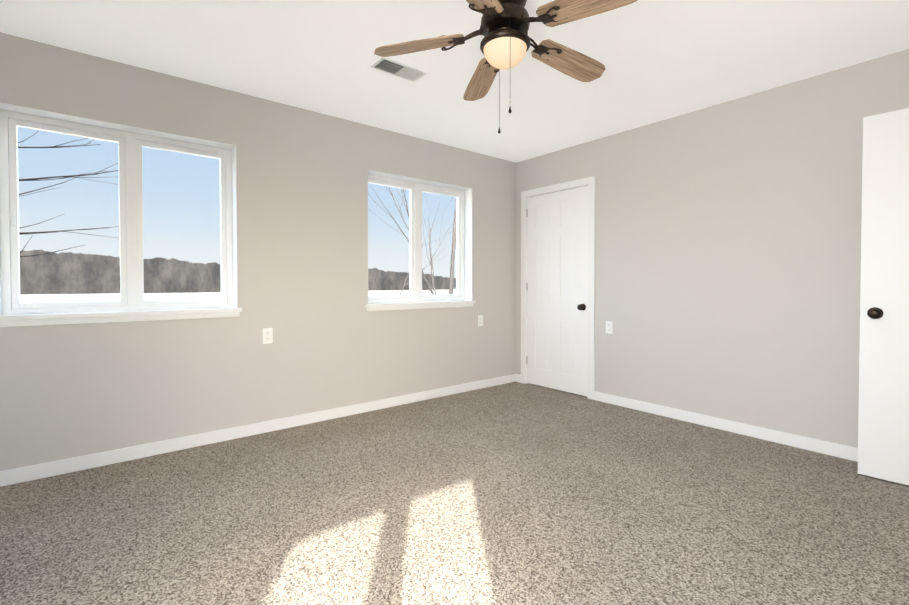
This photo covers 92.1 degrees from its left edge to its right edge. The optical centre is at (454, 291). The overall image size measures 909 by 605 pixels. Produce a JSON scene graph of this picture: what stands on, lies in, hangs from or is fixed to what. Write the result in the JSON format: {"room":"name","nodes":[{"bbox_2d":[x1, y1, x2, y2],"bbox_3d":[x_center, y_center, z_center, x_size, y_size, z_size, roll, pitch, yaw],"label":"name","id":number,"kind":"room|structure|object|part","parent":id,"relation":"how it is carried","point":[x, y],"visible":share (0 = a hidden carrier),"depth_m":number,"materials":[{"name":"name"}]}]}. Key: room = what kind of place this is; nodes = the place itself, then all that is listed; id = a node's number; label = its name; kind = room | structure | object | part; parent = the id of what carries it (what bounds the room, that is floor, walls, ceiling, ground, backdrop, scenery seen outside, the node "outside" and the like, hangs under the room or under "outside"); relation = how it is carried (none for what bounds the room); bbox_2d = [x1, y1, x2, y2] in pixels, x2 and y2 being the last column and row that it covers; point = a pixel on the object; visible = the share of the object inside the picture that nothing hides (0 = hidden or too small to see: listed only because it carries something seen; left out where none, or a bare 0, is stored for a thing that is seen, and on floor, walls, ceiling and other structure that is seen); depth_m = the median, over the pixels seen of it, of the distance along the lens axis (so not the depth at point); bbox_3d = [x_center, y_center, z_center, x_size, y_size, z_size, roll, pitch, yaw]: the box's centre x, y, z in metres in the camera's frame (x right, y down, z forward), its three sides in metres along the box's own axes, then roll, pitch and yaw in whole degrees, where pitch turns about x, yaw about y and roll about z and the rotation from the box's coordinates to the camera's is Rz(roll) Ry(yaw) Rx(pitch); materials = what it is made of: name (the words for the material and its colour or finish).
{"room":"empty bedroom","nodes":[
{"label":"empty bedroom","id":0,"kind":"room"},
{"bbox_2d":[0,32,515,470],"bbox_3d":[-1.352,-0.183,3.366,5.488,2.440,0.200,-1,1,-39],"label":"wall","id":1,"kind":"structure","parent":0,"point":[67,391],"depth_m":3.20,"materials":[{"name":"grey paint"}]},
{"bbox_2d":[0,102,241,326],"bbox_3d":[-2.047,-0.416,2.780,1.231,1.206,0.219,-1,1,-39],"label":"window","id":2,"kind":"structure","parent":1,"relation":"in","point":[132,283],"depth_m":2.78,"materials":[{"name":"white plastic"}]},
{"bbox_2d":[0,374,515,486],"bbox_3d":[-1.285,0.997,3.303,5.088,0.083,0.014,-1,1,-39],"label":"baseboard","id":3,"kind":"structure","parent":1,"relation":"attached to","point":[40,471],"depth_m":3.00,"materials":[{"name":"white wood"}]},
{"bbox_2d":[263,328,272,343],"bbox_3d":[-1.374,0.329,3.223,0.070,0.114,0.008,-1,1,-39],"label":"electrical outlet","id":4,"kind":"object","parent":1,"relation":"attached to","point":[267,335],"visible":1,"depth_m":3.22,"materials":[{"name":"white plastic"}]},
{"bbox_2d":[366,170,474,310],"bbox_3d":[-0.332,-0.440,4.172,1.231,1.206,0.219,-1,1,-39],"label":"window","id":5,"kind":"structure","parent":1,"relation":"in","point":[415,298],"depth_m":4.22,"materials":[{"name":"white plastic"}]},
{"bbox_2d":[478,315,482,325],"bbox_3d":[0.270,0.306,4.556,0.070,0.114,0.008,-1,1,-39],"label":"electrical outlet","id":6,"kind":"object","parent":1,"relation":"attached to","point":[480,320],"visible":1,"depth_m":4.55,"materials":[{"name":"white plastic"}]},
{"bbox_2d":[0,382,908,604],"bbox_3d":[-0.127,1.122,1.878,5.488,0.120,4.090,-1,1,-39],"label":"floor","id":7,"kind":"structure","parent":0,"point":[515,493],"depth_m":2.04,"materials":[{"name":"carpet"}]},
{"bbox_2d":[0,0,908,162],"bbox_3d":[-0.127,-1.437,1.835,5.488,0.120,4.090,-1,1,-39],"label":"ceiling","id":8,"kind":"structure","parent":0,"point":[659,60],"depth_m":2.55,"materials":[{"name":"white paint"}]},
{"bbox_2d":[370,57,427,81],"bbox_3d":[-0.347,-1.388,2.755,0.325,0.009,0.158,-1,1,-39],"label":"ceiling vent","id":9,"kind":"object","parent":8,"relation":"in","point":[396,68],"visible":1,"depth_m":2.75,"materials":[{"name":"silver metal"}]},
{"bbox_2d":[374,0,637,133],"bbox_3d":[0.265,-1.065,1.970,1.147,0.628,1.143,-1,1,-39],"label":"ceiling fan","id":10,"kind":"object","parent":8,"relation":"hanging from","point":[505,43],"visible":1,"depth_m":1.94,"materials":[{"name":"brown wood"}]},
{"bbox_3d":[0.228,-1.055,1.976,0.195,0.084,0.195,-1,1,-39],"label":"globe","id":11,"kind":"part","parent":10,"relation":"part of"},
{"bbox_2d":[516,49,908,447],"bbox_3d":[1.942,-0.186,3.535,0.240,2.440,3.690,-1,1,-39],"label":"wall","id":12,"kind":"structure","parent":0,"point":[727,259],"depth_m":3.18,"materials":[{"name":"grey paint"}]},
{"bbox_2d":[526,185,587,395],"bbox_3d":[1.047,-0.003,4.484,0.167,2.018,0.782,-1,1,-39],"label":"closet door","id":13,"kind":"structure","parent":12,"relation":"in","point":[557,278],"depth_m":4.45,"materials":[{"name":"white wood"}]},
{"bbox_2d":[521,176,595,399],"bbox_3d":[1.102,-0.033,4.526,0.215,2.100,0.916,-1,1,-39],"label":"door frame","id":14,"kind":"structure","parent":12,"relation":"attached to","point":[590,182],"depth_m":4.17,"materials":[{"name":"white wood"}]},
{"bbox_2d":[606,321,612,333],"bbox_3d":[1.412,0.331,3.998,0.008,0.114,0.070,-1,1,-39],"label":"electrical outlet","id":15,"kind":"object","parent":12,"relation":"attached to","point":[609,327],"visible":1,"depth_m":3.99,"materials":[{"name":"white plastic"}]},
{"bbox_2d":[516,374,857,461],"bbox_3d":[1.843,0.994,3.475,0.014,0.083,3.662,-1,1,-39],"label":"baseboard","id":16,"kind":"structure","parent":12,"relation":"attached to","point":[821,446],"depth_m":3.19,"materials":[{"name":"white wood"}]},
{"bbox_3d":[1.430,-0.065,-0.060,5.488,2.560,1.250,-1,1,-39],"label":"wall","id":17,"kind":"structure","parent":0,"visible":0},
{"bbox_2d":[858,108,908,484],"bbox_3d":[2.577,0.035,2.207,0.167,2.018,0.782,-1,1,-43],"label":"entry door","id":18,"kind":"structure","parent":17,"relation":"in","point":[883,432],"depth_m":2.41,"materials":[{"name":"white wood"}]},
{"label":"outside","id":19,"kind":"structure","parent":0,"visible":0},
{"bbox_2d":[8,290,455,314],"bbox_3d":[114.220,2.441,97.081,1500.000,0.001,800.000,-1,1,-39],"label":"snowy ground","id":20,"kind":"structure","parent":19,"point":[36,298],"depth_m":139.87,"materials":[{"name":"white snow"}]},
{"bbox_2d":[18,132,143,256],"bbox_3d":[-11.360,-5.555,5.391,12.394,19.122,9.873,-1,1,-39],"label":"tree","id":21,"kind":"object","parent":20,"relation":"on","point":[47,178],"depth_m":8.59,"materials":[{"name":"brown plant"}]},
{"bbox_2d":[369,187,455,294],"bbox_3d":[0.141,-7.516,16.146,11.116,22.670,12.750,-1,1,-39],"label":"tree","id":22,"kind":"object","parent":20,"relation":"on","point":[451,280],"depth_m":14.89,"materials":[{"name":"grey plant"}]},
{"bbox_2d":[19,249,455,294],"bbox_3d":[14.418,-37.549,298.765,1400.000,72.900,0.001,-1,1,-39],"label":"hills","id":23,"kind":"structure","parent":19,"point":[100,265],"depth_m":176.31,"materials":[{"name":"grey plant"}]}
]}

